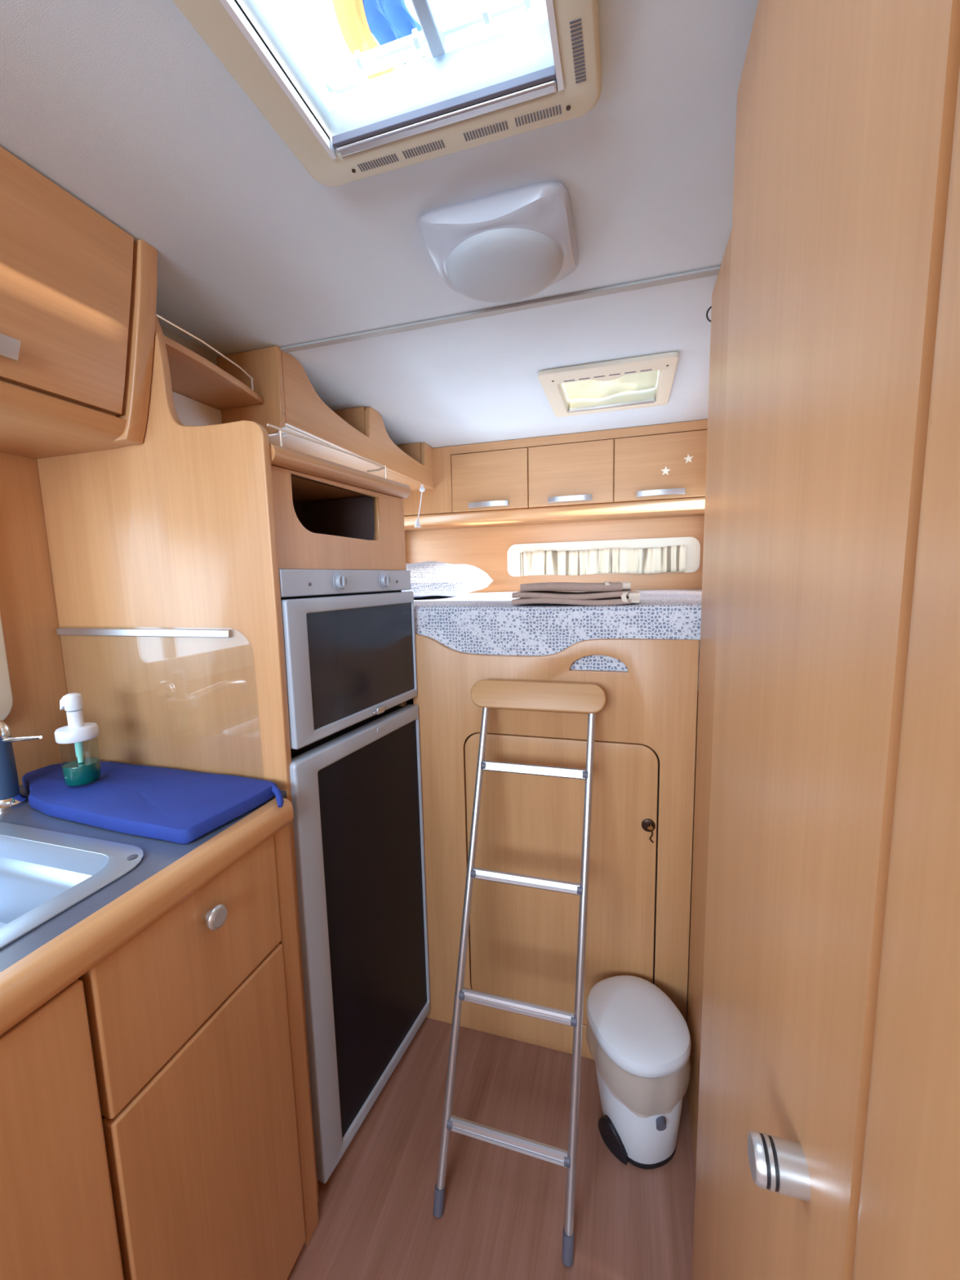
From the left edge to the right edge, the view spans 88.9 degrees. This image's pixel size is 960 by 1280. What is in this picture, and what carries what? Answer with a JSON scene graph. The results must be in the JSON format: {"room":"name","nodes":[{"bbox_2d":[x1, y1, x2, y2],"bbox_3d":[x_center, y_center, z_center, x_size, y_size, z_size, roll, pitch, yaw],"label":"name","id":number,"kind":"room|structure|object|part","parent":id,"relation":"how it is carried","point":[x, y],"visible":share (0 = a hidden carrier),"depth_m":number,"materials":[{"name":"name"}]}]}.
{"room":"camper van interior","nodes":[
{"label":"camper van interior","id":0,"kind":"room"},
{"bbox_2d":[0,452,76,786],"bbox_3d":[-1.079,0.306,0.685,0.050,1.970,4.510,1,8,17],"label":"wall","id":1,"kind":"structure","parent":0,"point":[28,604],"depth_m":1.03,"materials":[{"name":"brown wood"}]},
{"bbox_2d":[0,613,13,720],"bbox_3d":[-1.062,-0.028,0.653,0.048,0.480,0.665,1,8,17],"label":"window","id":2,"kind":"structure","parent":1,"relation":"in","point":[6,693],"depth_m":0.97,"materials":[{"name":"beige plastic"}]},
{"bbox_2d":[0,146,157,458],"bbox_3d":[-0.903,-0.478,0.477,0.380,0.329,1.015,1,8,17],"label":"upper cabinet","id":3,"kind":"object","parent":1,"relation":"attached to","point":[78,293],"visible":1,"depth_m":0.80,"materials":[{"name":"brown wood"}]},
{"bbox_3d":[-0.722,-0.412,0.612,0.028,0.026,0.238,1,8,17],"label":"handle","id":4,"kind":"part","parent":3,"relation":"part of","materials":[{"name":"silver metal"}]},
{"bbox_2d":[160,326,217,365],"bbox_3d":[-0.751,-0.672,1.143,0.010,0.121,0.345,1,8,17],"label":"trim","id":5,"kind":"structure","parent":1,"relation":"attached to","point":[194,348],"depth_m":1.22,"materials":[{"name":"beige wood"}]},
{"bbox_2d":[172,391,222,426],"bbox_3d":[-0.747,-0.492,1.165,0.010,0.206,0.345,1,8,17],"label":"trim","id":6,"kind":"structure","parent":1,"relation":"attached to","point":[189,411],"depth_m":1.23,"materials":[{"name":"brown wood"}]},
{"bbox_2d":[216,345,434,490],"bbox_3d":[-0.524,-0.714,1.814,0.336,0.214,1.067,1,8,17],"label":"wall shelf","id":7,"kind":"object","parent":1,"relation":"attached to","point":[291,402],"visible":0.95,"depth_m":1.43,"materials":[{"name":"brown wood"}]},
{"bbox_3d":[-0.674,-0.648,1.316,0.336,0.214,0.018,1,8,17],"label":"panel","id":8,"kind":"part","parent":7,"relation":"part of","materials":[{"name":"brown wood"}]},
{"bbox_2d":[278,426,288,435],"bbox_3d":[-0.520,-0.555,1.292,0.027,0.031,0.027,1,8,17],"label":"hook","id":9,"kind":"object","parent":7,"relation":"attached to","point":[283,433],"visible":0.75,"depth_m":1.28,"materials":[{"name":"white plastic"}]},
{"bbox_2d":[418,484,425,492],"bbox_3d":[-0.256,-0.672,2.171,0.027,0.031,0.027,1,8,17],"label":"hook","id":10,"kind":"object","parent":7,"relation":"attached to","point":[422,488],"visible":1,"depth_m":2.16,"materials":[{"name":"white plastic"}]},
{"bbox_2d":[413,491,422,527],"bbox_3d":[-0.278,-0.582,2.186,0.039,0.153,0.032,-5,8,-28],"label":"pull cord","id":11,"kind":"object","parent":10,"relation":"hanging from","point":[417,524],"visible":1,"depth_m":2.18,"materials":[{"name":"white plastic"}]},
{"bbox_3d":[-0.268,-0.599,2.182,0.027,0.121,0.007,-1,7,4],"label":"cord","id":12,"kind":"part","parent":11,"relation":"part of","materials":[{"name":"white fabric"}]},
{"bbox_2d":[0,0,758,448],"bbox_3d":[-0.066,-0.656,0.253,2.190,0.040,4.510,1,8,17],"label":"ceiling","id":13,"kind":"structure","parent":0,"point":[123,106],"depth_m":0.79,"materials":[{"name":"white paint"}]},
{"bbox_2d":[172,0,601,186],"bbox_3d":[-0.100,-0.714,0.471,0.460,0.147,0.920,1,8,17],"label":"roof hatch","id":14,"kind":"object","parent":13,"relation":"attached to","point":[545,72],"visible":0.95,"depth_m":0.61,"materials":[{"name":"beige plastic"}]},
{"bbox_3d":[-0.122,-0.727,0.391,0.326,0.012,0.498,1,8,17],"label":"dome frame","id":15,"kind":"part","parent":14,"relation":"part of","materials":[{"name":"white plastic"}]},
{"bbox_2d":[418,181,578,302],"bbox_3d":[0.043,-0.684,0.890,0.254,0.070,0.236,1,8,17],"label":"ceiling lamp","id":16,"kind":"object","parent":13,"relation":"attached to","point":[513,245],"visible":1,"depth_m":0.82,"materials":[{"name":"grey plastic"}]},
{"bbox_2d":[445,227,562,302],"bbox_3d":[0.044,-0.666,0.892,0.213,0.032,0.198,1,8,17],"label":"diffuser","id":17,"kind":"object","parent":16,"relation":"attached to","point":[485,264],"depth_m":0.85,"materials":[{"name":"grey plastic"}]},
{"bbox_2d":[280,266,719,352],"bbox_3d":[0.044,-0.743,1.105,1.166,0.006,0.022,1,8,17],"label":"trim","id":18,"kind":"structure","parent":13,"relation":"attached to","point":[713,271],"depth_m":1.09,"materials":[{"name":"grey plastic"}]},
{"bbox_2d":[537,351,679,417],"bbox_3d":[0.412,-0.833,1.575,0.392,0.067,0.410,1,8,17],"label":"ceiling vent","id":19,"kind":"object","parent":13,"relation":"in","point":[642,381],"visible":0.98,"depth_m":1.59,"materials":[{"name":"beige plastic"}]},
{"bbox_3d":[0.392,-0.798,1.487,0.096,0.006,0.040,1,8,17],"label":"pull handle","id":20,"kind":"part","parent":19,"relation":"part of","materials":[{"name":"beige plastic"}]},
{"bbox_2d":[563,370,657,399],"bbox_3d":[0.423,-0.848,1.597,0.296,0.018,0.276,1,8,17],"label":"blind","id":21,"kind":"object","parent":19,"relation":"hanging from","point":[644,384],"depth_m":1.68,"materials":[{"name":"beige fabric"}]},
{"bbox_2d":[287,844,695,1279],"bbox_3d":[-0.021,1.313,0.503,2.190,0.030,4.510,1,8,17],"label":"floor","id":22,"kind":"structure","parent":0,"point":[503,1218],"depth_m":1.09,"materials":[{"name":"laminate"}]},
{"bbox_2d":[0,822,319,1279],"bbox_3d":[-0.813,0.868,0.435,0.615,0.905,1.384,1,8,17],"label":"base cabinet","id":23,"kind":"object","parent":22,"relation":"on","point":[156,1116],"visible":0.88,"depth_m":0.69,"materials":[{"name":"brown wood"}]},
{"bbox_3d":[-0.561,0.871,0.318,0.025,0.869,0.663,1,8,17],"label":"door","id":24,"kind":"part","parent":23,"relation":"part of","materials":[{"name":"brown wood"}]},
{"bbox_2d":[0,784,293,1035],"bbox_3d":[-0.828,0.402,0.378,0.605,0.050,1.384,1,8,17],"label":"countertop","id":25,"kind":"structure","parent":23,"relation":"on","point":[35,967],"depth_m":0.64,"materials":[{"name":"grey laminate"}]},
{"bbox_2d":[0,720,42,810],"bbox_3d":[-0.900,0.245,0.789,0.128,0.164,0.305,1,8,17],"label":"faucet","id":26,"kind":"object","parent":25,"relation":"on","point":[11,797],"visible":1,"depth_m":0.91,"materials":[{"name":"silver metal"}]},
{"bbox_3d":[-0.841,0.182,0.900,0.082,0.016,0.010,0,7,8],"label":"lever","id":27,"kind":"part","parent":26,"relation":"part of","materials":[{"name":"silver metal"}]},
{"bbox_2d":[0,822,143,949],"bbox_3d":[-0.752,0.411,0.581,0.418,0.128,0.492,1,8,17],"label":"sink","id":28,"kind":"object","parent":25,"relation":"in","point":[44,873],"visible":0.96,"depth_m":0.75,"materials":[{"name":"silver metal"}]},
{"bbox_2d":[0,835,107,927],"bbox_3d":[-0.757,0.412,0.582,0.348,0.126,0.430,1,8,17],"label":"basin","id":29,"kind":"object","parent":28,"relation":"in","point":[36,872],"depth_m":0.76,"materials":[{"name":"silver metal"}]},
{"bbox_2d":[22,761,284,844],"bbox_3d":[-0.657,0.290,0.923,0.599,0.030,0.196,1,8,17],"label":"cushion","id":30,"kind":"object","parent":25,"relation":"on","point":[182,806],"visible":0.93,"depth_m":0.88,"materials":[{"name":"blue fabric"}]},
{"bbox_2d":[54,693,102,786],"bbox_3d":[-0.766,0.188,0.933,0.065,0.174,0.065,1,8,17],"label":"soap dispenser","id":31,"kind":"object","parent":30,"relation":"on","point":[80,771],"visible":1,"depth_m":0.92,"materials":[{"name":"teal"}]},
{"bbox_3d":[-0.426,0.472,0.750,0.025,0.215,0.318,1,8,17],"label":"drawer","id":32,"kind":"part","parent":23,"relation":"part of","materials":[{"name":"brown wood"}]},
{"bbox_3d":[-0.416,0.911,0.805,0.025,0.659,0.318,1,8,17],"label":"door","id":33,"kind":"part","parent":23,"relation":"part of","materials":[{"name":"brown wood"}]},
{"bbox_3d":[-0.404,0.421,0.745,0.020,0.035,0.035,1,8,17],"label":"knob","id":34,"kind":"part","parent":23,"relation":"part of","materials":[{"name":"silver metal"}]},
{"bbox_2d":[36,314,318,1189],"bbox_3d":[-0.647,0.262,1.035,0.575,1.949,0.034,1,8,17],"label":"partition panel","id":35,"kind":"object","parent":22,"relation":"on","point":[175,529],"depth_m":0.98,"materials":[{"name":"brown wood"}]},
{"bbox_3d":[-0.676,0.132,1.017,0.509,0.318,0.015,1,8,17],"label":"splash guard","id":36,"kind":"part","parent":35,"relation":"part of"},
{"bbox_2d":[155,313,262,409],"bbox_3d":[-0.722,-0.620,1.139,0.335,0.052,0.344,1,8,17],"label":"corner shelf","id":37,"kind":"object","parent":35,"relation":"attached to","point":[193,376],"visible":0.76,"depth_m":1.13,"materials":[{"name":"brown wood"}]},
{"bbox_3d":[-0.592,-0.640,1.084,0.018,0.004,0.320,0,7,8],"label":"gallery rail","id":38,"kind":"part","parent":37,"relation":"part of","materials":[{"name":"silver metal"}]},
{"bbox_3d":[-0.575,-0.643,1.235,0.004,0.034,0.004,1,8,17],"label":"rail post","id":39,"kind":"part","parent":37,"relation":"part of","materials":[{"name":"silver metal"}]},
{"bbox_2d":[266,423,410,753],"bbox_3d":[-0.525,0.382,1.313,0.573,1.636,0.470,2,8,23],"label":"tall cabinet","id":40,"kind":"object","parent":22,"relation":"on","point":[329,515],"visible":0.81,"depth_m":1.15,"materials":[{"name":"brown wood"}]},
{"bbox_3d":[-0.373,-0.377,0.918,0.004,0.034,0.004,2,8,23],"label":"rail post","id":41,"kind":"part","parent":40,"relation":"part of","materials":[{"name":"silver metal"}]},
{"bbox_3d":[-0.336,-0.413,1.078,0.068,0.009,0.389,2,8,23],"label":"gallery rail","id":42,"kind":"part","parent":40,"relation":"part of","materials":[{"name":"silver metal"}]},
{"bbox_3d":[-0.306,-0.258,1.128,0.018,0.190,0.466,2,8,23],"label":"panel","id":43,"kind":"part","parent":40,"relation":"part of","materials":[{"name":"brown wood"}]},
{"bbox_2d":[269,442,410,502],"bbox_3d":[-0.542,-0.379,1.217,0.573,0.035,0.470,2,8,23],"label":"shelf","id":44,"kind":"object","parent":40,"relation":"attached to","point":[314,479],"depth_m":1.11,"materials":[{"name":"brown wood"}]},
{"bbox_2d":[279,568,417,749],"bbox_3d":[-0.469,0.007,1.235,0.446,0.353,0.466,2,8,23],"label":"oven","id":45,"kind":"object","parent":40,"relation":"in","point":[349,635],"visible":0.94,"depth_m":1.09,"materials":[{"name":"silver metal"}]},
{"bbox_3d":[-0.292,-0.136,1.139,0.022,0.053,0.466,2,8,23],"label":"control panel","id":46,"kind":"part","parent":45,"relation":"part of","materials":[{"name":"silver metal"}]},
{"bbox_3d":[-0.276,0.042,1.181,0.021,0.247,0.410,2,8,23],"label":"glass","id":47,"kind":"part","parent":45,"relation":"part of","materials":[{"name":"black glass"}]},
{"bbox_2d":[289,703,430,1183],"bbox_3d":[-0.470,0.684,1.323,0.472,0.964,0.476,2,8,23],"label":"fridge","id":48,"kind":"object","parent":40,"relation":"in","point":[357,790],"visible":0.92,"depth_m":1.17,"materials":[{"name":"black"}]},
{"bbox_3d":[-0.262,0.690,1.263,0.023,0.898,0.410,2,8,23],"label":"door panel","id":49,"kind":"part","parent":48,"relation":"part of","materials":[{"name":"black plastic"}]},
{"bbox_3d":[-0.237,-0.420,1.231,0.004,0.034,0.004,2,8,23],"label":"rail post","id":50,"kind":"part","parent":40,"relation":"part of","materials":[{"name":"silver metal"}]},
{"bbox_2d":[432,680,606,1266],"bbox_3d":[0.102,0.669,1.127,0.342,1.090,0.417,1,8,17],"label":"ladder","id":51,"kind":"object","parent":22,"relation":"on","point":[590,700],"visible":1,"depth_m":1.12,"materials":[{"name":"silver metal"}]},
{"bbox_3d":[-0.036,0.689,1.162,0.018,1.024,0.390,1,8,20],"label":"rail","id":52,"kind":"part","parent":51,"relation":"part of","materials":[{"name":"silver metal"}]},
{"bbox_3d":[0.224,0.693,1.085,0.018,1.024,0.390,1,8,19],"label":"rail","id":53,"kind":"part","parent":51,"relation":"part of","materials":[{"name":"silver metal"}]},
{"bbox_2d":[413,633,699,1059],"bbox_3d":[0.150,0.501,1.977,1.555,1.202,1.264,1,8,17],"label":"raised bed","id":54,"kind":"object","parent":22,"relation":"on","point":[522,945],"visible":0.77,"depth_m":1.32,"materials":[{"name":"brown wood"}]},
{"bbox_2d":[413,589,702,689],"bbox_3d":[0.143,-0.067,1.924,1.545,0.217,1.225,1,8,17],"label":"mattress","id":55,"kind":"object","parent":54,"relation":"on","point":[475,623],"visible":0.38,"depth_m":1.29,"materials":[{"name":"grey fabric"}]},
{"bbox_2d":[401,560,493,598],"bbox_3d":[-0.260,-0.258,2.095,0.580,0.153,0.461,1,8,17],"label":"pillow","id":56,"kind":"object","parent":55,"relation":"on","point":[430,578],"visible":0.57,"depth_m":1.88,"materials":[{"name":"white fabric"}]},
{"bbox_2d":[511,588,639,605],"bbox_3d":[0.272,-0.120,1.368,0.327,0.037,0.221,1,8,17],"label":"folded towel","id":57,"kind":"object","parent":55,"relation":"on","point":[625,596],"visible":0.94,"depth_m":1.27,"materials":[{"name":"beige fabric"}]},
{"bbox_2d":[520,581,630,591],"bbox_3d":[0.271,-0.149,1.367,0.285,0.025,0.196,1,8,17],"label":"folded towel","id":58,"kind":"object","parent":57,"relation":"on","point":[607,586],"visible":1,"depth_m":1.28,"materials":[{"name":"beige fabric"}]},
{"bbox_2d":[586,975,691,1168],"bbox_3d":[0.379,1.043,1.189,0.220,0.314,0.248,-3,7,-15],"label":"pedal bin","id":59,"kind":"object","parent":22,"relation":"on","point":[639,1042],"visible":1,"depth_m":1.11,"materials":[{"name":"white plastic"}]},
{"bbox_3d":[0.375,0.908,1.172,0.236,0.042,0.248,1,8,17],"label":"lid","id":60,"kind":"part","parent":59,"relation":"part of","materials":[{"name":"white plastic"}]},
{"bbox_2d":[404,515,704,844],"bbox_3d":[0.609,0.048,2.487,2.150,1.950,0.060,1,8,17],"label":"wall","id":61,"kind":"structure","parent":0,"point":[485,548],"depth_m":2.47,"materials":[{"name":"brown wood"}]},
{"bbox_2d":[403,419,707,531],"bbox_3d":[0.258,-0.728,2.280,1.563,0.338,0.331,1,8,17],"label":"upper cabinet","id":62,"kind":"object","parent":61,"relation":"attached to","point":[610,474],"visible":0.93,"depth_m":2.11,"materials":[{"name":"brown wood"}]},
{"bbox_3d":[0.036,-0.611,2.202,0.185,0.023,0.026,1,8,17],"label":"handle","id":63,"kind":"part","parent":62,"relation":"part of","materials":[{"name":"silver metal"}]},
{"bbox_3d":[0.042,-0.717,2.208,0.353,0.254,0.019,1,8,17],"label":"door","id":64,"kind":"part","parent":62,"relation":"part of","materials":[{"name":"brown wood"}]},
{"bbox_3d":[0.384,-0.605,2.098,0.186,0.023,0.026,1,8,17],"label":"handle","id":65,"kind":"part","parent":62,"relation":"part of","materials":[{"name":"silver metal"}]},
{"bbox_3d":[0.387,-0.712,2.106,0.360,0.254,0.019,1,8,17],"label":"door","id":66,"kind":"part","parent":62,"relation":"part of","materials":[{"name":"brown wood"}]},
{"bbox_3d":[0.417,-0.858,2.080,1.147,0.036,0.016,1,8,17],"label":"rail","id":67,"kind":"part","parent":62,"relation":"part of","materials":[{"name":"brown wood"}]},
{"bbox_3d":[0.737,-0.707,2.002,0.362,0.254,0.019,1,8,17],"label":"door","id":68,"kind":"part","parent":62,"relation":"part of","materials":[{"name":"brown wood"}]},
{"bbox_3d":[0.735,-0.600,1.994,0.186,0.023,0.026,1,8,17],"label":"handle","id":69,"kind":"part","parent":62,"relation":"part of","materials":[{"name":"silver metal"}]},
{"bbox_2d":[661,466,670,475],"bbox_3d":[0.754,-0.688,1.988,0.038,0.037,0.001,1,8,17],"label":"sticker","id":70,"kind":"object","parent":62,"relation":"attached to","point":[665,470],"visible":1,"depth_m":1.99,"materials":[{"name":"beige"}]},
{"bbox_2d":[683,454,693,462],"bbox_3d":[0.834,-0.726,1.959,0.038,0.037,0.001,1,8,17],"label":"sticker","id":71,"kind":"object","parent":62,"relation":"attached to","point":[688,458],"visible":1,"depth_m":1.96,"materials":[{"name":"beige"}]},
{"bbox_2d":[506,537,700,576],"bbox_3d":[0.580,-0.402,2.397,0.914,0.164,0.012,1,8,17],"label":"window","id":72,"kind":"structure","parent":61,"relation":"in","point":[693,546],"depth_m":2.37,"materials":[{"name":"beige plastic"}]},
{"bbox_3d":[0.583,-0.385,2.402,0.791,0.123,0.004,1,8,17],"label":"pane","id":73,"kind":"part","parent":72,"relation":"part of","materials":[{"name":"beige plastic"}]},
{"bbox_2d":[520,545,686,576],"bbox_3d":[0.582,-0.381,2.385,0.780,0.127,0.019,1,8,17],"label":"curtain","id":74,"kind":"object","parent":72,"relation":"hanging from","point":[668,558],"visible":1,"depth_m":2.38,"materials":[{"name":"white fabric"}]},
{"bbox_2d":[685,228,732,1171],"bbox_3d":[0.557,0.246,0.942,0.202,1.950,0.445,1,8,17],"label":"wall","id":75,"kind":"structure","parent":0,"point":[721,292],"depth_m":1.05,"materials":[{"name":"brown wood"}]},
{"bbox_2d":[706,306,711,322],"bbox_3d":[0.515,-0.718,1.078,0.032,0.036,0.004,1,8,17],"label":"metal ring","id":76,"kind":"object","parent":75,"relation":"attached to","point":[710,307],"visible":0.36,"depth_m":1.08,"materials":[{"name":"black metal"}]},
{"bbox_3d":[0.284,0.492,-0.951,0.800,1.950,2.030,1,8,17],"label":"wall","id":77,"kind":"structure","parent":0,"visible":0},
{"bbox_2d":[691,0,959,1279],"bbox_3d":[0.265,0.315,0.493,0.064,1.880,0.483,1,8,17],"label":"door","id":78,"kind":"structure","parent":77,"relation":"in","point":[846,109],"depth_m":0.32,"materials":[{"name":"brown wood"}]},
{"bbox_3d":[0.198,0.349,0.326,0.032,0.028,0.028,1,8,17],"label":"knob","id":79,"kind":"part","parent":78,"relation":"part of","materials":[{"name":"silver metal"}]},
{"bbox_2d":[852,66,959,1279],"bbox_3d":[0.185,0.350,0.188,0.042,1.950,0.113,1,8,17],"label":"door frame","id":80,"kind":"structure","parent":77,"relation":"attached to","point":[908,1224],"depth_m":0.18,"materials":[{"name":"brown wood"}]},
{"label":"outside","id":81,"kind":"structure","parent":0,"visible":0},
{"bbox_2d":[332,0,425,79],"bbox_3d":[-0.176,-1.055,0.801,0.160,0.025,0.250,1,8,17],"label":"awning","id":82,"kind":"object","parent":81,"point":[388,20],"visible":0.64,"depth_m":0.84,"materials":[{"name":"fabric"}]}
]}

